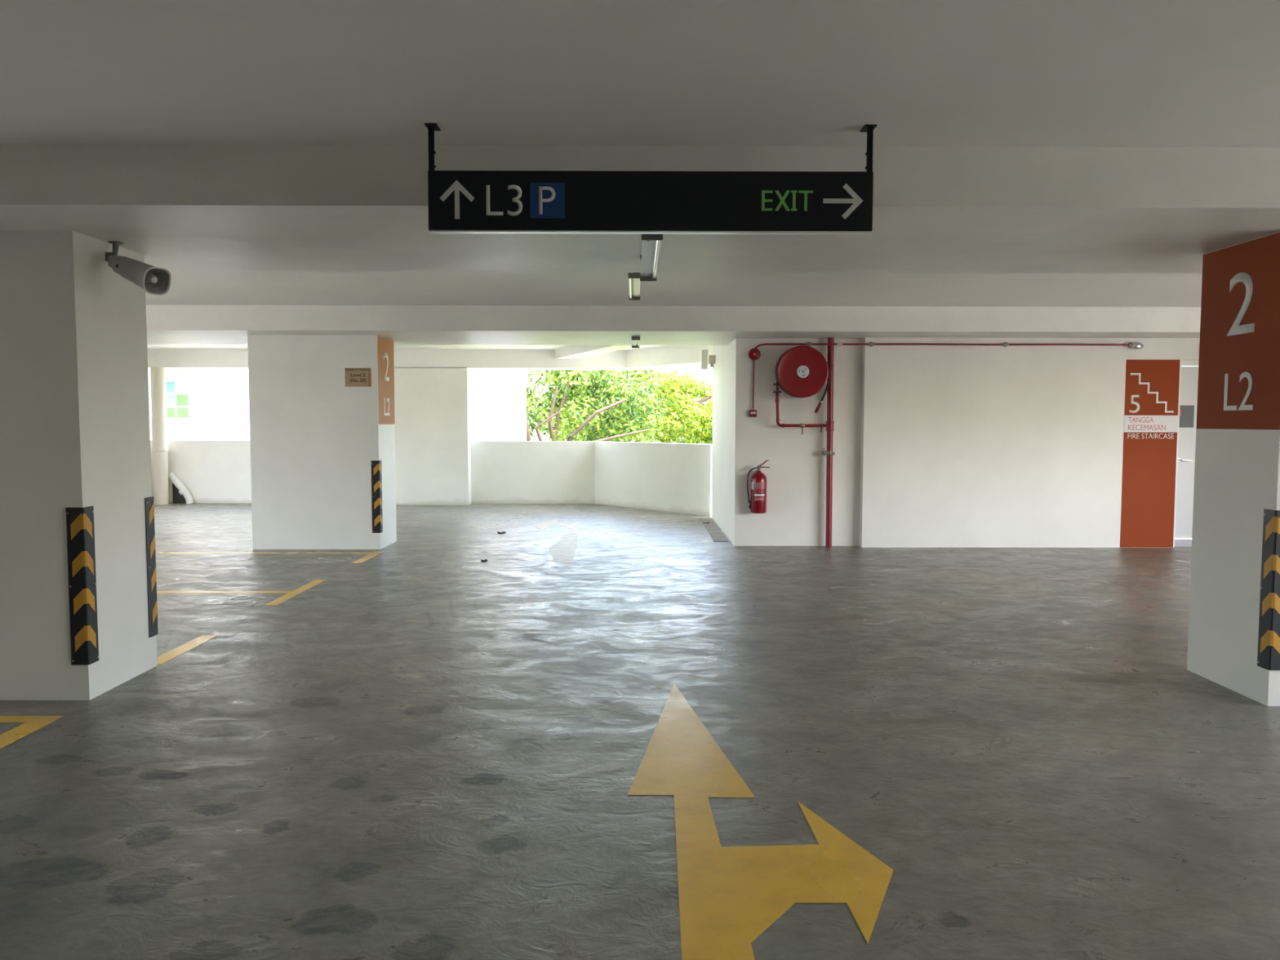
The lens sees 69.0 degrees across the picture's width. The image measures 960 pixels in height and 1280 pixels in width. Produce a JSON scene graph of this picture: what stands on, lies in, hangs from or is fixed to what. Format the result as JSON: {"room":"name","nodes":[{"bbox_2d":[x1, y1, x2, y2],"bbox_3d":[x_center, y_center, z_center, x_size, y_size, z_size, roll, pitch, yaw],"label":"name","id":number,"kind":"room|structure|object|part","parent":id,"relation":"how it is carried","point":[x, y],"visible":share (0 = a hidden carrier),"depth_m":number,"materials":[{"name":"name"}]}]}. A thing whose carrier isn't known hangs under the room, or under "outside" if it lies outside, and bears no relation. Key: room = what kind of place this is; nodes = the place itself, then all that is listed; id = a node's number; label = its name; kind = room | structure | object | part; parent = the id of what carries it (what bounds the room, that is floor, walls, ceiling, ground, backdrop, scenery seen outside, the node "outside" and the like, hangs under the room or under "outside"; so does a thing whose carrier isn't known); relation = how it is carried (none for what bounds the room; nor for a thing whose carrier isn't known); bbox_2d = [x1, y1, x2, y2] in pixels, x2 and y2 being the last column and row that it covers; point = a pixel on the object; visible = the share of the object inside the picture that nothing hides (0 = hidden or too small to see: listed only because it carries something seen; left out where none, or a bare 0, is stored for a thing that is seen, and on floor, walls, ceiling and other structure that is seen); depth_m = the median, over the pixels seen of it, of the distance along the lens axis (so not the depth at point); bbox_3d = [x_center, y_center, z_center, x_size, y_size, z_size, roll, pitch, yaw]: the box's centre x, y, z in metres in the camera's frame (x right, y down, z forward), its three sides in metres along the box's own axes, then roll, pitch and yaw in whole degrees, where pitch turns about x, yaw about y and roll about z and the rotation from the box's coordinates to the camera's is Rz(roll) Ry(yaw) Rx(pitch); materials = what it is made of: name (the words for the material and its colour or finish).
{"room":"parking garage","nodes":[
{"label":"parking garage","id":0,"kind":"room"},
{"bbox_2d":[105,240,171,295],"bbox_3d":[-2.737,-1.148,5.019,0.528,0.329,0.147,2,4,33],"label":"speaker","id":1,"kind":"object","parent":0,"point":[153,280],"visible":1,"depth_m":4.95},
{"bbox_3d":[-2.894,-1.268,5.139,0.034,0.105,0.088,-2,4,-24],"label":"mount stem","id":2,"kind":"part","parent":1,"relation":"part of","materials":[{"name":"grey metal"}]},
{"bbox_3d":[-2.906,-1.315,5.162,0.076,0.006,0.076,0,4,0],"label":"mount plate","id":3,"kind":"part","parent":1,"relation":"part of","materials":[{"name":"grey metal"}]},
{"bbox_2d":[147,368,151,439],"bbox_3d":[-8.949,-0.180,4.501,0.150,2.770,25.100,0,4,0],"label":"wall","id":4,"kind":"structure","parent":0,"point":[148,369],"depth_m":16.98,"materials":[{"name":"white paint"}]},
{"bbox_2d":[150,440,251,502],"bbox_3d":[-7.115,-0.153,17.012,3.650,1.145,0.150,0,4,0],"label":"wall","id":5,"kind":"structure","parent":0,"point":[212,471],"depth_m":16.93,"materials":[{"name":"white paint"}]},
{"bbox_2d":[172,482,186,502],"bbox_3d":[-8.365,0.222,16.951,0.290,0.400,0.004,0,4,0],"label":"damp patch","id":6,"kind":"object","parent":5,"relation":"attached to","point":[177,497],"visible":1,"depth_m":16.95,"materials":[{"name":"grey"}]},
{"bbox_2d":[181,368,526,440],"bbox_3d":[-6.114,-0.498,19.676,7.180,10.500,2.200,0,4,0],"label":"window opening","id":7,"kind":"structure","parent":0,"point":[220,397],"depth_m":20.20,"materials":[{"name":"grey concrete"}]},
{"bbox_2d":[471,440,598,503],"bbox_3d":[-1.910,-0.140,16.990,2.320,1.135,0.150,0,4,0],"label":"wall","id":8,"kind":"structure","parent":0,"point":[503,472],"depth_m":16.92,"materials":[{"name":"white paint"}]},
{"bbox_2d":[0,502,1279,959],"bbox_3d":[0.050,1.365,4.570,18.250,0.300,25.350,0,4,0],"label":"floor","id":9,"kind":"structure","parent":0,"point":[427,749],"depth_m":4.20,"materials":[{"name":"concrete"}]},
{"bbox_2d":[0,715,62,748],"bbox_3d":[-4.776,1.231,4.192,3.695,0.002,1.063,0,4,0],"label":"parking line","id":10,"kind":"object","parent":9,"relation":"on","point":[32,723],"visible":1,"depth_m":4.59,"materials":[{"name":"yellow paint"}]},
{"bbox_2d":[0,230,157,700],"bbox_3d":[-3.703,-0.081,5.276,1.490,2.487,0.711,0,4,0],"label":"concrete column","id":11,"kind":"structure","parent":9,"relation":"on","point":[75,428],"depth_m":4.97,"materials":[{"name":"white paint"}]},
{"bbox_2d":[65,506,98,665],"bbox_3d":[-2.995,0.565,5.002,0.100,0.845,0.100,0,4,0],"label":"guard","id":12,"kind":"object","parent":11,"relation":"attached to","point":[80,531],"visible":1,"depth_m":4.96,"materials":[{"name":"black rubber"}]},
{"bbox_2d":[144,496,158,637],"bbox_3d":[-2.998,0.525,5.636,0.100,0.845,0.100,0,4,0],"label":"guard","id":13,"kind":"object","parent":11,"relation":"attached to","point":[148,501],"visible":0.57,"depth_m":5.62,"materials":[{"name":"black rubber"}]},
{"bbox_2d":[150,366,168,504],"bbox_3d":[-8.598,-0.786,16.659,0.270,2.452,0.270,0,4,0],"label":"drain pipe","id":14,"kind":"object","parent":9,"relation":"on","point":[159,448],"visible":0.98,"depth_m":16.57,"materials":[{"name":"beige plastic"}]},
{"bbox_2d":[168,471,193,503],"bbox_3d":[-8.333,0.145,16.879,0.450,0.576,0.138,0,4,0],"label":"pipe","id":15,"kind":"object","parent":9,"relation":"on","point":[183,491],"visible":1,"depth_m":16.83,"materials":[{"name":"white plastic"}]},
{"bbox_2d":[156,635,217,663],"bbox_3d":[-3.009,1.111,6.130,0.110,0.002,0.767,0,4,0],"label":"parking line","id":16,"kind":"object","parent":9,"relation":"on","point":[188,646],"visible":0.79,"depth_m":6.13,"materials":[{"name":"yellow paint"}]},
{"bbox_2d":[156,579,325,604],"bbox_3d":[-4.804,0.979,8.187,3.680,0.002,1.208,0,4,0],"label":"parking line","id":17,"kind":"object","parent":9,"relation":"on","point":[289,594],"visible":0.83,"depth_m":8.15,"materials":[{"name":"yellow paint"}]},
{"bbox_2d":[216,595,267,604],"bbox_3d":[-3.312,1.006,7.792,0.340,0.001,0.400,0,4,0],"label":"bay number","id":18,"kind":"object","parent":9,"relation":"on","point":[249,597],"visible":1,"depth_m":7.82,"materials":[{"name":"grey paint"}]},
{"bbox_2d":[155,551,382,563],"bbox_3d":[-4.800,0.849,10.254,3.710,0.002,0.870,0,4,0],"label":"parking line","id":19,"kind":"object","parent":9,"relation":"on","point":[372,554],"visible":0.82,"depth_m":10.57,"materials":[{"name":"yellow paint"}]},
{"bbox_2d":[247,334,396,549],"bbox_3d":[-3.780,-0.453,11.177,1.490,2.487,0.745,0,4,0],"label":"concrete column","id":20,"kind":"structure","parent":9,"relation":"on","point":[315,439],"depth_m":10.81,"materials":[{"name":"white paint"}]},
{"bbox_2d":[344,368,371,386],"bbox_3d":[-3.257,-1.186,10.758,0.302,0.215,0.004,0,4,0],"label":"notice","id":21,"kind":"object","parent":20,"relation":"attached to","point":[354,377],"visible":1,"depth_m":10.76,"materials":[{"name":"beige"}]},
{"bbox_2d":[371,460,382,533],"bbox_3d":[-3.075,0.194,10.886,0.100,0.845,0.100,0,4,0],"label":"guard","id":22,"kind":"object","parent":20,"relation":"attached to","point":[376,465],"visible":1,"depth_m":10.84,"materials":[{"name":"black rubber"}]},
{"bbox_3d":[-3.036,-1.180,11.145,0.002,1.024,0.725,0,4,0],"label":"level panel","id":23,"kind":"part","parent":20,"relation":"part of","materials":[{"name":"orange paint"}]},
{"bbox_2d":[312,556,351,562],"bbox_3d":[-3.334,0.863,10.067,0.360,0.001,0.420,0,4,0],"label":"bay number","id":24,"kind":"object","parent":9,"relation":"on","point":[342,561],"visible":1,"depth_m":10.08,"materials":[{"name":"grey paint"}]},
{"bbox_2d":[394,367,472,505],"bbox_3d":[-4.178,-0.791,16.822,2.220,2.450,0.480,0,4,0],"label":"wall pier","id":25,"kind":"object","parent":9,"relation":"on","point":[433,406],"visible":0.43,"depth_m":16.59,"materials":[{"name":"white paint"}]},
{"bbox_2d":[535,518,577,563],"bbox_3d":[-1.117,0.736,12.122,0.606,0.002,4.593,0,4,-4],"label":"painted arrow","id":26,"kind":"object","parent":9,"relation":"on","point":[563,551],"visible":1,"depth_m":11.45,"materials":[{"name":"white paint"}]},
{"bbox_2d":[700,517,728,542],"bbox_3d":[1.005,0.676,13.084,0.180,0.006,2.920,0,4,0],"label":"drain cover","id":27,"kind":"object","parent":9,"relation":"on","point":[717,535],"visible":1,"depth_m":12.71,"materials":[{"name":"metal"}]},
{"bbox_2d":[627,684,893,959],"bbox_3d":[0.398,1.271,3.665,0.894,0.002,3.351,0,4,0],"label":"painted arrow","id":28,"kind":"object","parent":9,"relation":"on","point":[729,896],"visible":1,"depth_m":3.16,"materials":[{"name":"yellow paint"}]},
{"bbox_2d":[822,337,835,547],"bbox_3d":[2.244,-0.440,11.092,0.140,2.487,0.143,0,4,0],"label":"riser pipe","id":29,"kind":"object","parent":9,"relation":"on","point":[828,453],"visible":0.94,"depth_m":11.04,"materials":[{"name":"red metal"}]},
{"bbox_2d":[774,395,828,434],"bbox_3d":[1.910,-0.764,11.003,0.636,0.455,0.093,0,4,0],"label":"pipe","id":30,"kind":"object","parent":29,"relation":"attached to","point":[777,399],"visible":1,"depth_m":11.01,"materials":[{"name":"red metal"}]},
{"bbox_2d":[1186,231,1279,706],"bbox_3d":[4.065,-0.067,5.212,1.496,2.487,0.723,0,4,0],"label":"concrete column","id":31,"kind":"structure","parent":9,"relation":"on","point":[1237,469],"depth_m":5.18,"materials":[{"name":"white paint"}]},
{"bbox_3d":[3.321,-0.794,5.160,0.002,1.024,0.719,0,4,0],"label":"level panel","id":32,"kind":"part","parent":31,"relation":"part of","materials":[{"name":"orange paint"}]},
{"bbox_2d":[1257,508,1279,670],"bbox_3d":[3.359,0.578,4.925,0.100,0.845,0.100,0,4,0],"label":"guard","id":33,"kind":"object","parent":31,"relation":"attached to","point":[1268,637],"visible":1,"depth_m":4.90,"materials":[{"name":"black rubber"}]},
{"bbox_2d":[0,0,1279,350],"bbox_3d":[0.053,-1.715,4.401,18.450,0.350,25.600,0,4,0],"label":"ceiling","id":34,"kind":"structure","parent":0,"point":[1175,73],"depth_m":3.47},
{"bbox_2d":[555,345,631,359],"bbox_3d":[-0.475,-2.090,14.299,0.375,0.170,5.032,-1,4,-21],"label":"trim","id":35,"kind":"structure","parent":34,"relation":"attached to","point":[572,352],"depth_m":15.18,"materials":[{"name":"paint"}]},
{"bbox_2d":[627,271,640,300],"bbox_3d":[-0.044,-1.667,7.757,0.102,0.169,1.306,0,4,0],"label":"light","id":36,"kind":"object","parent":34,"relation":"attached to","point":[635,275],"visible":0.8,"depth_m":7.66,"materials":[{"name":"beige"}]},
{"bbox_2d":[0,143,1279,273],"bbox_3d":[0.049,-1.460,5.222,17.850,0.283,1.897,0,4,0],"label":"beam","id":37,"kind":"structure","parent":34,"relation":"attached to","point":[182,207],"depth_m":4.31,"materials":[{"name":"paint"}]},
{"bbox_2d":[424,123,876,234],"bbox_3d":[0.046,-1.290,4.008,1.920,0.450,0.087,0,4,0],"label":"direction sign","id":38,"kind":"object","parent":34,"relation":"hanging from","point":[460,202],"visible":1,"depth_m":3.98,"materials":[{"name":"black metal"}]},
{"bbox_2d":[640,234,662,281],"bbox_3d":[0.054,-1.235,5.000,0.102,0.139,1.306,0,4,0],"label":"light","id":39,"kind":"object","parent":34,"relation":"attached to","point":[647,242],"visible":0.76,"depth_m":4.93,"materials":[{"name":"white metal"}]},
{"bbox_2d":[595,440,711,515],"bbox_3d":[0.183,-0.068,15.893,0.152,1.135,3.006,-3,5,-41],"label":"wall","id":40,"kind":"structure","parent":0,"point":[675,477],"depth_m":15.69,"materials":[{"name":"white paint"}]},
{"bbox_2d":[653,364,712,444],"bbox_3d":[8.349,-7.114,77.200,14.500,16.500,5.100,0,4,0],"label":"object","id":41,"kind":"object","parent":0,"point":[706,375],"visible":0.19,"depth_m":74.62,"materials":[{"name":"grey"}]},
{"bbox_2d":[711,337,862,546],"bbox_3d":[1.889,-0.696,12.820,1.512,2.780,3.343,0,4,0],"label":"wall","id":42,"kind":"structure","parent":0,"point":[795,515],"depth_m":11.18,"materials":[{"name":"white paint"}]},
{"bbox_2d":[147,345,712,369],"bbox_3d":[-3.325,-2.155,16.534,11.179,0.330,2.588,1,4,13],"label":"ceiling beam","id":43,"kind":"structure","parent":42,"relation":"attached to","point":[670,356],"depth_m":16.49,"materials":[{"name":"white paint"}]},
{"bbox_2d":[631,336,639,347],"bbox_3d":[-0.052,-1.699,11.423,0.102,0.066,1.186,0,4,0],"label":"light","id":44,"kind":"object","parent":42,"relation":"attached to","point":[634,339],"visible":0.95,"depth_m":11.35,"materials":[{"name":"white"}]},
{"bbox_2d":[700,349,715,369],"bbox_3d":[1.044,-1.847,14.219,0.151,0.300,0.622,-1,4,-12],"label":"box","id":45,"kind":"object","parent":42,"relation":"attached to","point":[705,360],"visible":1,"depth_m":14.31,"materials":[{"name":"beige plastic"}]},
{"bbox_2d":[749,409,756,417],"bbox_3d":[1.348,-0.794,11.112,0.088,0.084,0.048,0,4,0],"label":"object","id":46,"kind":"object","parent":42,"relation":"attached to","point":[753,413],"visible":1,"depth_m":11.09,"materials":[{"name":"red paint"}]},
{"bbox_2d":[751,360,755,409],"bbox_3d":[1.351,-1.132,11.088,0.026,0.593,0.020,0,4,0],"label":"conduit","id":47,"kind":"object","parent":42,"relation":"attached to","point":[753,362],"visible":1,"depth_m":11.08,"materials":[{"name":"red metal"}]},
{"bbox_2d":[748,347,760,360],"bbox_3d":[1.360,-1.493,11.055,0.146,0.146,0.074,0,4,0],"label":"bell","id":48,"kind":"object","parent":42,"relation":"attached to","point":[754,354],"visible":1,"depth_m":11.03,"materials":[{"name":"red metal"}]},
{"bbox_2d":[746,459,769,513],"bbox_3d":[1.406,0.077,11.074,0.212,0.630,0.193,-3,5,-44],"label":"fire extinguisher","id":49,"kind":"object","parent":42,"relation":"attached to","point":[757,504],"visible":1,"depth_m":11.01,"materials":[{"name":"red metal"}]},
{"bbox_3d":[1.420,0.067,10.993,0.112,0.080,0.019,0,4,-4],"label":"label panel","id":50,"kind":"part","parent":49,"relation":"part of","materials":[{"name":"red"}]},
{"bbox_2d":[773,345,829,413],"bbox_3d":[1.895,-1.178,10.978,0.657,0.790,0.293,0,4,0],"label":"hose reel","id":51,"kind":"object","parent":42,"relation":"attached to","point":[802,371],"visible":1,"depth_m":10.85,"materials":[{"name":"red metal"}]},
{"bbox_2d":[798,367,807,376],"bbox_3d":[1.895,-1.261,10.838,0.102,0.103,0.001,0,4,0],"label":"print","id":52,"kind":"object","parent":51,"relation":"attached to","point":[802,371],"depth_m":10.84},
{"bbox_2d":[859,337,1199,547],"bbox_3d":[5.795,-0.448,11.189,6.292,2.500,0.270,0,4,0],"label":"wall","id":53,"kind":"structure","parent":0,"point":[962,446],"depth_m":11.04,"materials":[{"name":"white paint"}]},
{"bbox_2d":[146,305,1200,345],"bbox_3d":[0.018,-1.834,11.153,17.850,0.283,1.907,0,4,0],"label":"beam","id":54,"kind":"structure","parent":53,"relation":"attached to","point":[429,325],"depth_m":10.22,"materials":[{"name":"paint"}]},
{"bbox_2d":[754,342,1128,348],"bbox_3d":[3.550,-1.578,10.932,4.388,0.080,0.148,0,4,1],"label":"conduit","id":55,"kind":"object","parent":53,"relation":"attached to","point":[808,344],"visible":1,"depth_m":10.92,"materials":[{"name":"red metal"}]},
{"bbox_2d":[1127,342,1143,349],"bbox_3d":[5.824,-1.574,10.938,0.180,0.086,0.086,0,4,0],"label":"wall lamp","id":56,"kind":"object","parent":53,"relation":"attached to","point":[1136,345],"visible":1,"depth_m":10.91,"materials":[{"name":"silver metal"}]},
{"bbox_2d":[1120,360,1180,547],"bbox_3d":[6.057,-0.307,11.062,0.637,2.232,0.004,0,4,0],"label":"sign","id":57,"kind":"object","parent":53,"relation":"attached to","point":[1152,386],"visible":1,"depth_m":11.06,"materials":[{"name":"orange paint"}]},
{"bbox_2d":[1173,360,1199,546],"bbox_3d":[6.874,-0.315,11.208,0.975,2.235,0.140,0,4,0],"label":"door","id":58,"kind":"structure","parent":53,"relation":"in","point":[1188,383],"depth_m":11.21,"materials":[{"name":"white paint"}]},
{"bbox_3d":[6.539,-0.242,11.192,0.145,0.048,0.079,0,4,0],"label":"handle","id":59,"kind":"part","parent":58,"relation":"part of","materials":[{"name":"silver metal"}]},
{"bbox_3d":[6.559,-0.765,11.191,0.195,0.265,0.014,0,4,0],"label":"vision panel","id":60,"kind":"part","parent":58,"relation":"part of","materials":[{"name":"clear glass"}]},
{"label":"outside","id":61,"kind":"structure","parent":0,"visible":0},
{"bbox_3d":[-0.472,0.440,89.103,140.000,0.100,142.200,0,4,0],"label":"ground","id":62,"kind":"structure","parent":61,"visible":0},
{"bbox_2d":[149,368,193,439],"bbox_3d":[-13.265,-0.769,23.830,3.720,10.500,0.800,0,4,0],"label":"neighbouring house","id":63,"kind":"structure","parent":62,"relation":"on","point":[179,387],"depth_m":23.79,"materials":[{"name":"beige paint"}]},
{"bbox_3d":[-11.980,-1.438,23.820,1.090,0.160,0.150,0,4,0],"label":"window sill","id":64,"kind":"part","parent":63,"relation":"part of","materials":[{"name":"white"}]},
{"bbox_2d":[526,368,675,443],"bbox_3d":[-1.444,0.696,23.590,4.839,7.644,4.052,0,4,0],"label":"broadleaf tree","id":65,"kind":"object","parent":62,"relation":"on","point":[615,417],"visible":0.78,"depth_m":22.56,"materials":[{"name":"green plant"}]},
{"bbox_2d":[530,368,712,444],"bbox_3d":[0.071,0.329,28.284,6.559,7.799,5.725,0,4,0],"label":"tree","id":66,"kind":"object","parent":62,"relation":"on","point":[683,406],"visible":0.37,"depth_m":26.65,"materials":[{"name":"green plant"}]}
]}

